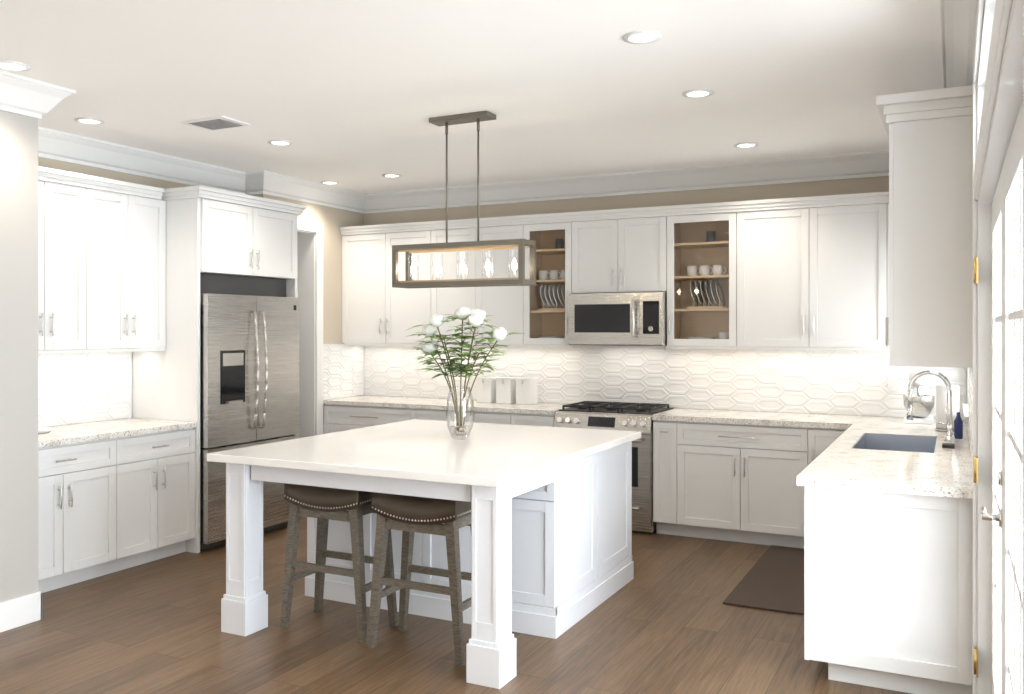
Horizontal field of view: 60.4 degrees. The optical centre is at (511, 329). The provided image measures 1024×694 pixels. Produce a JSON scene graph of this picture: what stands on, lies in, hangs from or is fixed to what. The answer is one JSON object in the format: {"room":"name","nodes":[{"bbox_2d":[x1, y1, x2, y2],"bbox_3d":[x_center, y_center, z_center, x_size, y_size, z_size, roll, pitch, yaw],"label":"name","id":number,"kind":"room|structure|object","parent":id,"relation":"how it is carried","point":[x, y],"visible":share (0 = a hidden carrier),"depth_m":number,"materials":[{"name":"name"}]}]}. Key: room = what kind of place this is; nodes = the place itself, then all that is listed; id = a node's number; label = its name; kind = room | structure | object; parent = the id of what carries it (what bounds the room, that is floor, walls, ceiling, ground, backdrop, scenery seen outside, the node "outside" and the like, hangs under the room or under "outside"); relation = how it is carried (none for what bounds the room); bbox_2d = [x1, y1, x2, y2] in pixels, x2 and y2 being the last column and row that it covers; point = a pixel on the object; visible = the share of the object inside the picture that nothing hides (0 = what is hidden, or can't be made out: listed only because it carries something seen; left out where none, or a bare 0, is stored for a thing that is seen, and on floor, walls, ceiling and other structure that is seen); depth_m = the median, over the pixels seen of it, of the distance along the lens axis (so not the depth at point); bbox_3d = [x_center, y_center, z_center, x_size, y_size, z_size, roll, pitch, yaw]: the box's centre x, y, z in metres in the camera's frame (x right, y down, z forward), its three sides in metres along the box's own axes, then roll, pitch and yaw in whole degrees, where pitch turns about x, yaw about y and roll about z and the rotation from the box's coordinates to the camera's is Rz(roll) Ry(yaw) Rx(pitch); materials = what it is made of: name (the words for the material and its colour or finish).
{"room":"kitchen","nodes":[
{"label":"kitchen","id":0,"kind":"room"},
{"bbox_2d":[0,110,37,602],"bbox_3d":[-5.244,0.130,2.895,3.230,2.840,5.660,0,0,27],"label":"wall","id":1,"kind":"structure","parent":0,"point":[18,355],"depth_m":4.60,"materials":[{"name":"grey paint"}]},
{"bbox_2d":[0,591,42,632],"bbox_3d":[-3.790,1.475,2.173,0.016,0.150,5.676,0,0,27],"label":"baseboard","id":2,"kind":"structure","parent":1,"relation":"attached to","point":[21,611],"depth_m":4.59,"materials":[{"name":"white paint"}]},
{"bbox_2d":[0,70,75,118],"bbox_3d":[-3.713,-1.208,2.198,0.130,0.165,5.790,0,0,27],"label":"crown molding","id":3,"kind":"structure","parent":1,"relation":"attached to","point":[26,96],"depth_m":4.58,"materials":[{"name":"white paint"}]},
{"bbox_2d":[38,126,51,131],"bbox_3d":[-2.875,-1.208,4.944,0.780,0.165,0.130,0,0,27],"label":"crown molding","id":4,"kind":"structure","parent":1,"relation":"attached to","point":[40,129],"depth_m":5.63,"materials":[{"name":"white paint"}]},
{"bbox_2d":[38,157,190,425],"bbox_3d":[-2.905,0.130,6.308,0.200,2.840,2.540,0,0,27],"label":"wall","id":5,"kind":"structure","parent":0,"point":[89,170],"depth_m":6.19,"materials":[{"name":"beige paint"}]},
{"bbox_2d":[38,174,97,353],"bbox_3d":[-3.006,-0.401,5.495,0.348,1.063,0.637,0,0,27],"label":"upper cabinet","id":6,"kind":"object","parent":5,"relation":"attached to","point":[67,207],"depth_m":5.54,"materials":[{"name":"white paint"}]},
{"bbox_2d":[98,182,165,349],"bbox_3d":[-2.758,-0.401,5.988,0.348,1.063,0.695,0,0,27],"label":"upper cabinet","id":7,"kind":"object","parent":5,"relation":"attached to","point":[101,264],"depth_m":5.96,"materials":[{"name":"white paint"}]},
{"bbox_2d":[38,129,367,211],"bbox_3d":[-2.388,-1.208,6.747,0.330,0.165,3.790,0,0,27],"label":"crown molding","id":8,"kind":"structure","parent":5,"relation":"attached to","point":[56,145],"depth_m":6.75,"materials":[{"name":"white paint"}]},
{"bbox_2d":[252,194,363,435],"bbox_3d":[-1.931,0.130,8.023,0.400,2.840,1.400,0,0,27],"label":"wall","id":9,"kind":"structure","parent":0,"point":[333,220],"depth_m":8.10,"materials":[{"name":"beige paint"}]},
{"bbox_2d":[297,219,322,437],"bbox_3d":[-2.055,0.295,7.755,0.418,2.510,0.710,0,0,27],"label":"door frame","id":10,"kind":"structure","parent":9,"relation":"attached to","point":[305,267],"depth_m":7.93,"materials":[{"name":"white paint"}]},
{"bbox_2d":[0,516,911,693],"bbox_3d":[-1.245,1.600,3.089,10.200,0.100,10.000,0,0,27],"label":"floor","id":11,"kind":"structure","parent":0,"point":[665,620],"depth_m":4.34,"materials":[{"name":"brown wood"}]},
{"bbox_2d":[38,437,125,592],"bbox_3d":[-2.916,1.116,5.360,0.628,0.868,0.797,0,0,27],"label":"base cabinet","id":12,"kind":"object","parent":11,"relation":"on","point":[107,506],"depth_m":5.31,"materials":[{"name":"white paint"}]},
{"bbox_2d":[38,418,195,447],"bbox_3d":[-2.779,0.660,5.617,0.643,0.040,1.378,0,0,27],"label":"countertop","id":13,"kind":"structure","parent":12,"relation":"on","point":[83,432],"depth_m":5.68,"materials":[{"name":"stone"}]},
{"bbox_2d":[38,427,53,433],"bbox_3d":[-2.916,0.626,5.441,0.150,0.025,0.150,0,0,27],"label":"dish","id":14,"kind":"object","parent":13,"relation":"on","point":[41,430],"visible":0.73,"depth_m":5.43,"materials":[{"name":"white ceramic"}]},
{"bbox_2d":[126,428,194,568],"bbox_3d":[-2.632,1.116,5.926,0.628,0.868,0.697,0,0,27],"label":"base cabinet","id":15,"kind":"object","parent":11,"relation":"on","point":[160,467],"depth_m":5.83,"materials":[{"name":"white paint"}]},
{"bbox_2d":[132,185,306,552],"bbox_3d":[-2.206,0.282,6.684,0.708,2.536,1.119,0,0,27],"label":"tall cabinet","id":16,"kind":"object","parent":11,"relation":"on","point":[209,230],"visible":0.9,"depth_m":6.21,"materials":[{"name":"white paint"}]},
{"bbox_2d":[200,274,298,550],"bbox_3d":[-2.166,0.578,6.664,0.741,1.945,0.960,0,0,27],"label":"refrigerator","id":17,"kind":"object","parent":11,"relation":"on","point":[249,361],"visible":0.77,"depth_m":6.43,"materials":[{"name":"silver metal"}]},
{"bbox_2d":[280,483,397,643],"bbox_3d":[-0.901,1.167,4.595,0.532,0.766,0.322,0,0,27],"label":"stool","id":18,"kind":"object","parent":11,"relation":"on","point":[323,505],"visible":0.75,"depth_m":4.51,"materials":[{"name":"brown wood"}]},
{"bbox_2d":[324,404,415,433],"bbox_3d":[-1.131,1.116,8.056,0.995,0.868,0.618,0,0,27],"label":"base cabinet","id":19,"kind":"object","parent":11,"relation":"on","point":[338,418],"depth_m":7.83,"materials":[{"name":"white paint"}]},
{"bbox_2d":[323,395,568,414],"bbox_3d":[-0.555,0.660,7.758,2.293,0.040,0.633,0,0,27],"label":"countertop","id":20,"kind":"structure","parent":19,"relation":"on","point":[538,408],"depth_m":7.60,"materials":[{"name":"stone"}]},
{"bbox_2d":[476,376,497,402],"bbox_3d":[-0.218,0.527,7.713,0.148,0.224,0.163,0,0,27],"label":"canister","id":21,"kind":"object","parent":20,"relation":"on","point":[486,389],"visible":0.9,"depth_m":7.66,"materials":[{"name":"white ceramic"}]},
{"bbox_2d":[495,377,517,403],"bbox_3d":[-0.048,0.527,7.627,0.148,0.224,0.163,0,0,27],"label":"canister","id":22,"kind":"object","parent":20,"relation":"on","point":[505,390],"visible":0.88,"depth_m":7.58,"materials":[{"name":"white ceramic"}]},
{"bbox_2d":[515,377,537,404],"bbox_3d":[0.122,0.527,7.542,0.148,0.224,0.163,0,0,27],"label":"canister","id":23,"kind":"object","parent":20,"relation":"on","point":[526,390],"visible":1,"depth_m":7.49,"materials":[{"name":"white ceramic"}]},
{"bbox_2d":[367,492,470,666],"bbox_3d":[-0.401,1.167,4.299,0.532,0.766,0.322,0,0,27],"label":"stool","id":24,"kind":"object","parent":11,"relation":"on","point":[408,516],"visible":0.81,"depth_m":4.20,"materials":[{"name":"brown leather"}]},
{"bbox_2d":[221,441,633,688],"bbox_3d":[-0.361,1.113,4.988,1.628,0.873,1.868,0,0,27],"label":"kitchen island","id":25,"kind":"object","parent":11,"relation":"on","point":[547,553],"visible":0.69,"depth_m":4.50,"materials":[{"name":"white paint"}]},
{"bbox_2d":[207,419,640,487],"bbox_3d":[-0.380,0.655,4.987,1.680,0.040,1.930,0,0,27],"label":"island countertop","id":26,"kind":"structure","parent":25,"relation":"on","point":[490,455],"depth_m":4.58,"materials":[{"name":"white stone"}]},
{"bbox_2d":[405,306,522,439],"bbox_3d":[-0.313,0.249,5.074,0.738,0.769,0.497,0,0,27],"label":"vase","id":27,"kind":"object","parent":26,"relation":"on","point":[475,317],"visible":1,"depth_m":5.08,"materials":[{"name":"clear glass"}]},
{"bbox_2d":[416,409,515,424],"bbox_3d":[-0.304,1.116,7.640,1.084,0.868,0.618,0,0,27],"label":"base cabinet","id":28,"kind":"object","parent":11,"relation":"on","point":[421,414],"depth_m":7.31,"materials":[{"name":"white paint"}]},
{"bbox_2d":[516,414,554,426],"bbox_3d":[0.275,1.116,7.349,0.442,0.868,0.618,0,0,27],"label":"base cabinet","id":29,"kind":"object","parent":11,"relation":"on","point":[521,419],"depth_m":7.05,"materials":[{"name":"white paint"}]},
{"bbox_2d":[554,401,672,533],"bbox_3d":[0.814,1.077,7.027,0.790,0.945,0.693,0,0,27],"label":"range","id":30,"kind":"object","parent":11,"relation":"on","point":[624,416],"visible":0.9,"depth_m":6.67,"materials":[{"name":"silver metal"}]},
{"bbox_2d":[653,420,684,535],"bbox_3d":[1.304,1.116,6.831,0.242,0.868,0.618,0,0,27],"label":"base cabinet","id":31,"kind":"object","parent":11,"relation":"on","point":[668,436],"depth_m":6.57,"materials":[{"name":"white paint"}]},
{"bbox_2d":[685,422,816,548],"bbox_3d":[1.776,1.116,6.593,1.024,0.868,0.618,0,0,27],"label":"base cabinet","id":32,"kind":"object","parent":11,"relation":"on","point":[728,482],"depth_m":6.30,"materials":[{"name":"white paint"}]},
{"bbox_2d":[652,408,856,428],"bbox_3d":[1.810,0.660,6.569,1.380,0.040,0.633,0,0,27],"label":"countertop","id":33,"kind":"structure","parent":32,"relation":"on","point":[829,421],"depth_m":6.43,"materials":[{"name":"stone"}]},
{"bbox_2d":[723,545,803,614],"bbox_3d":[1.764,1.544,5.499,0.550,0.011,1.470,0,0,27],"label":"rug","id":34,"kind":"object","parent":11,"relation":"on","point":[772,579],"visible":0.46,"depth_m":5.31,"materials":[{"name":"brown fabric"}]},
{"bbox_2d":[817,428,846,456],"bbox_3d":[2.309,1.116,6.325,0.377,0.868,0.618,0,0,27],"label":"base cabinet","id":35,"kind":"object","parent":11,"relation":"on","point":[825,437],"depth_m":6.06,"materials":[{"name":"white paint"}]},
{"bbox_2d":[804,486,972,693],"bbox_3d":[1.783,1.116,4.116,0.668,0.868,0.857,0,0,27],"label":"base cabinet","id":36,"kind":"object","parent":11,"relation":"on","point":[888,591],"visible":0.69,"depth_m":3.71,"materials":[{"name":"white paint"}]},
{"bbox_2d":[797,416,972,498],"bbox_3d":[2.213,0.660,5.031,0.723,0.040,3.018,0,0,27],"label":"countertop","id":37,"kind":"structure","parent":36,"relation":"on","point":[839,462],"depth_m":4.11,"materials":[{"name":"stone"}]},
{"bbox_2d":[852,433,937,452],"bbox_3d":[2.185,0.747,5.001,0.408,0.207,0.798,0,0,27],"label":"sink basin","id":38,"kind":"object","parent":37,"relation":"in","point":[909,443],"visible":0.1,"depth_m":5.35,"materials":[{"name":"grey metal"}]},
{"bbox_2d":[903,367,934,423],"bbox_3d":[2.814,0.451,6.084,0.200,0.377,0.320,0,0,27],"label":"stand mixer","id":39,"kind":"object","parent":37,"relation":"on","point":[922,403],"visible":0.81,"depth_m":5.98,"materials":[{"name":"white plastic"}]},
{"bbox_2d":[907,370,954,443],"bbox_3d":[2.375,0.433,4.992,0.243,0.411,0.315,0,0,27],"label":"faucet","id":40,"kind":"object","parent":37,"relation":"on","point":[949,438],"visible":0.96,"depth_m":4.88,"materials":[{"name":"silver metal"}]},
{"bbox_2d":[934,385,958,431],"bbox_3d":[2.750,0.479,5.557,0.148,0.319,0.150,0,0,27],"label":"paper towel","id":41,"kind":"object","parent":37,"relation":"on","point":[941,397],"visible":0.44,"depth_m":5.51,"materials":[{"name":"white paper"}]},
{"bbox_2d":[942,412,962,448],"bbox_3d":[2.480,0.561,4.955,0.067,0.155,0.529,0,0,32],"label":"dish soap","id":42,"kind":"object","parent":37,"relation":"on","point":[958,427],"visible":0.92,"depth_m":5.13,"materials":[{"name":"blue plastic"}]},
{"bbox_2d":[0,0,943,193],"bbox_3d":[-1.245,-1.340,3.089,10.200,0.100,10.000,0,0,27],"label":"ceiling","id":43,"kind":"structure","parent":0,"point":[354,95],"depth_m":4.53,"materials":[{"name":"white paint"}]},
{"bbox_2d":[0,60,31,70],"bbox_3d":[-2.441,-1.284,4.294,0.168,0.009,0.168,0,0,18],"label":"recessed light","id":44,"kind":"object","parent":43,"relation":"in","point":[4,64],"depth_m":4.30,"materials":[{"name":"white paint"}]},
{"bbox_2d":[74,117,103,124],"bbox_3d":[-2.608,-1.284,5.431,0.168,0.009,0.168,0,0,18],"label":"recessed light","id":45,"kind":"object","parent":43,"relation":"in","point":[85,120],"depth_m":5.42,"materials":[{"name":"white paint"}]},
{"bbox_2d":[181,115,250,130],"bbox_3d":[-1.843,-1.282,5.483,0.340,0.015,0.240,0,0,27],"label":"ceiling vent","id":46,"kind":"object","parent":43,"relation":"in","point":[216,123],"visible":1,"depth_m":5.45,"materials":[{"name":"white metal"}]},
{"bbox_2d":[268,140,292,145],"bbox_3d":[-1.596,-1.284,6.063,0.168,0.009,0.168,0,0,18],"label":"recessed light","id":47,"kind":"object","parent":43,"relation":"in","point":[274,142],"depth_m":6.06,"materials":[{"name":"white paint"}]},
{"bbox_2d":[320,181,338,183],"bbox_3d":[-1.596,-1.284,7.709,0.168,0.009,0.168,0,0,18],"label":"recessed light","id":48,"kind":"object","parent":43,"relation":"in","point":[323,182],"depth_m":7.70,"materials":[{"name":"white paint"}]},
{"bbox_2d":[382,173,401,177],"bbox_3d":[-1.002,-1.284,7.355,0.168,0.009,0.168,0,0,18],"label":"recessed light","id":49,"kind":"object","parent":43,"relation":"in","point":[389,174],"depth_m":7.34,"materials":[{"name":"white paint"}]},
{"bbox_2d":[392,111,535,288],"bbox_3d":[-0.300,-0.774,5.323,0.900,1.028,0.178,0,0,27],"label":"pendant chandelier","id":50,"kind":"object","parent":43,"relation":"hanging from","point":[520,245],"visible":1,"depth_m":5.27,"materials":[{"name":"silver metal"}]},
{"bbox_2d":[623,30,660,43],"bbox_3d":[0.573,-1.284,3.876,0.168,0.009,0.168,0,0,18],"label":"recessed light","id":51,"kind":"object","parent":43,"relation":"in","point":[641,37],"depth_m":3.88,"materials":[{"name":"white paint"}]},
{"bbox_2d":[682,89,713,97],"bbox_3d":[1.013,-1.284,4.796,0.168,0.009,0.168,0,0,18],"label":"recessed light","id":52,"kind":"object","parent":43,"relation":"in","point":[694,93],"depth_m":4.80,"materials":[{"name":"white paint"}]},
{"bbox_2d":[734,142,758,147],"bbox_3d":[1.633,-1.284,6.141,0.168,0.009,0.168,0,0,18],"label":"recessed light","id":53,"kind":"object","parent":43,"relation":"in","point":[745,144],"depth_m":6.13,"materials":[{"name":"white paint"}]},
{"bbox_2d":[364,176,888,408],"bbox_3d":[0.957,0.130,7.466,10.200,2.840,0.200,0,0,27],"label":"wall","id":54,"kind":"structure","parent":0,"point":[809,189],"depth_m":7.28,"materials":[{"name":"beige paint"}]},
{"bbox_2d":[341,224,435,343],"bbox_3d":[-1.053,-0.387,8.168,1.035,1.032,0.348,0,0,27],"label":"upper cabinet","id":55,"kind":"object","parent":54,"relation":"attached to","point":[374,311],"depth_m":8.03,"materials":[{"name":"white paint"}]},
{"bbox_2d":[436,220,547,346],"bbox_3d":[-0.235,-0.387,7.757,1.024,1.032,0.348,0,0,27],"label":"upper cabinet","id":56,"kind":"object","parent":54,"relation":"attached to","point":[514,308],"depth_m":7.56,"materials":[{"name":"white paint"}]},
{"bbox_2d":[38,343,972,471],"bbox_3d":[-0.081,0.387,5.681,5.405,0.507,3.917,0,0,27],"label":"tile backsplash","id":57,"kind":"structure","parent":54,"relation":"attached to","point":[75,388],"depth_m":6.97,"materials":[{"name":"white tile"}]},
{"bbox_2d":[358,150,888,213],"bbox_3d":[0.789,-1.208,7.366,5.050,0.165,0.130,0,0,27],"label":"crown molding","id":58,"kind":"structure","parent":54,"relation":"attached to","point":[873,163],"depth_m":7.20,"materials":[{"name":"white paint"}]},
{"bbox_2d":[568,212,679,295],"bbox_3d":[0.922,-0.599,7.175,0.800,0.607,0.348,0,0,27],"label":"upper cabinet","id":59,"kind":"object","parent":54,"relation":"attached to","point":[629,252],"depth_m":7.00,"materials":[{"name":"white paint"}]},
{"bbox_2d":[568,292,666,345],"bbox_3d":[0.891,-0.083,7.113,0.790,0.415,0.483,0,0,27],"label":"microwave","id":60,"kind":"object","parent":59,"relation":"attached to","point":[636,318],"visible":0.98,"depth_m":6.93,"materials":[{"name":"silver metal"}]},
{"bbox_2d":[728,196,888,350],"bbox_3d":[2.227,-0.387,6.519,1.154,1.032,0.348,0,0,27],"label":"upper cabinet","id":61,"kind":"object","parent":54,"relation":"attached to","point":[807,273],"depth_m":6.36,"materials":[{"name":"white paint"}]},
{"bbox_2d":[967,0,1012,403],"bbox_3d":[1.857,0.130,3.292,0.200,2.840,6.450,0,0,27],"label":"wall","id":62,"kind":"structure","parent":0,"point":[978,193],"depth_m":3.44,"materials":[{"name":"beige paint"}]},
{"bbox_2d":[884,101,972,367],"bbox_3d":[2.057,-0.408,4.303,0.348,1.156,0.737,0,0,27],"label":"upper cabinet","id":63,"kind":"object","parent":62,"relation":"attached to","point":[929,133],"depth_m":3.97,"materials":[{"name":"white paint"}]},
{"bbox_2d":[940,0,977,87],"bbox_3d":[1.710,-1.208,3.366,0.130,0.165,6.450,0,0,27],"label":"crown molding","id":64,"kind":"structure","parent":62,"relation":"attached to","point":[958,17],"depth_m":3.69,"materials":[{"name":"white paint"}]},
{"bbox_2d":[963,403,967,422],"bbox_3d":[3.001,0.050,5.599,0.230,1.001,1.060,0,0,27],"label":"sill","id":65,"kind":"structure","parent":62,"relation":"attached to","point":[965,410],"depth_m":5.52,"materials":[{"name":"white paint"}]},
{"bbox_2d":[973,0,1023,693],"bbox_3d":[1.280,0.255,2.160,0.215,2.590,2.990,0,0,27],"label":"door frame","id":66,"kind":"structure","parent":62,"relation":"attached to","point":[998,408],"depth_m":2.59,"materials":[{"name":"white paint"}]}
]}

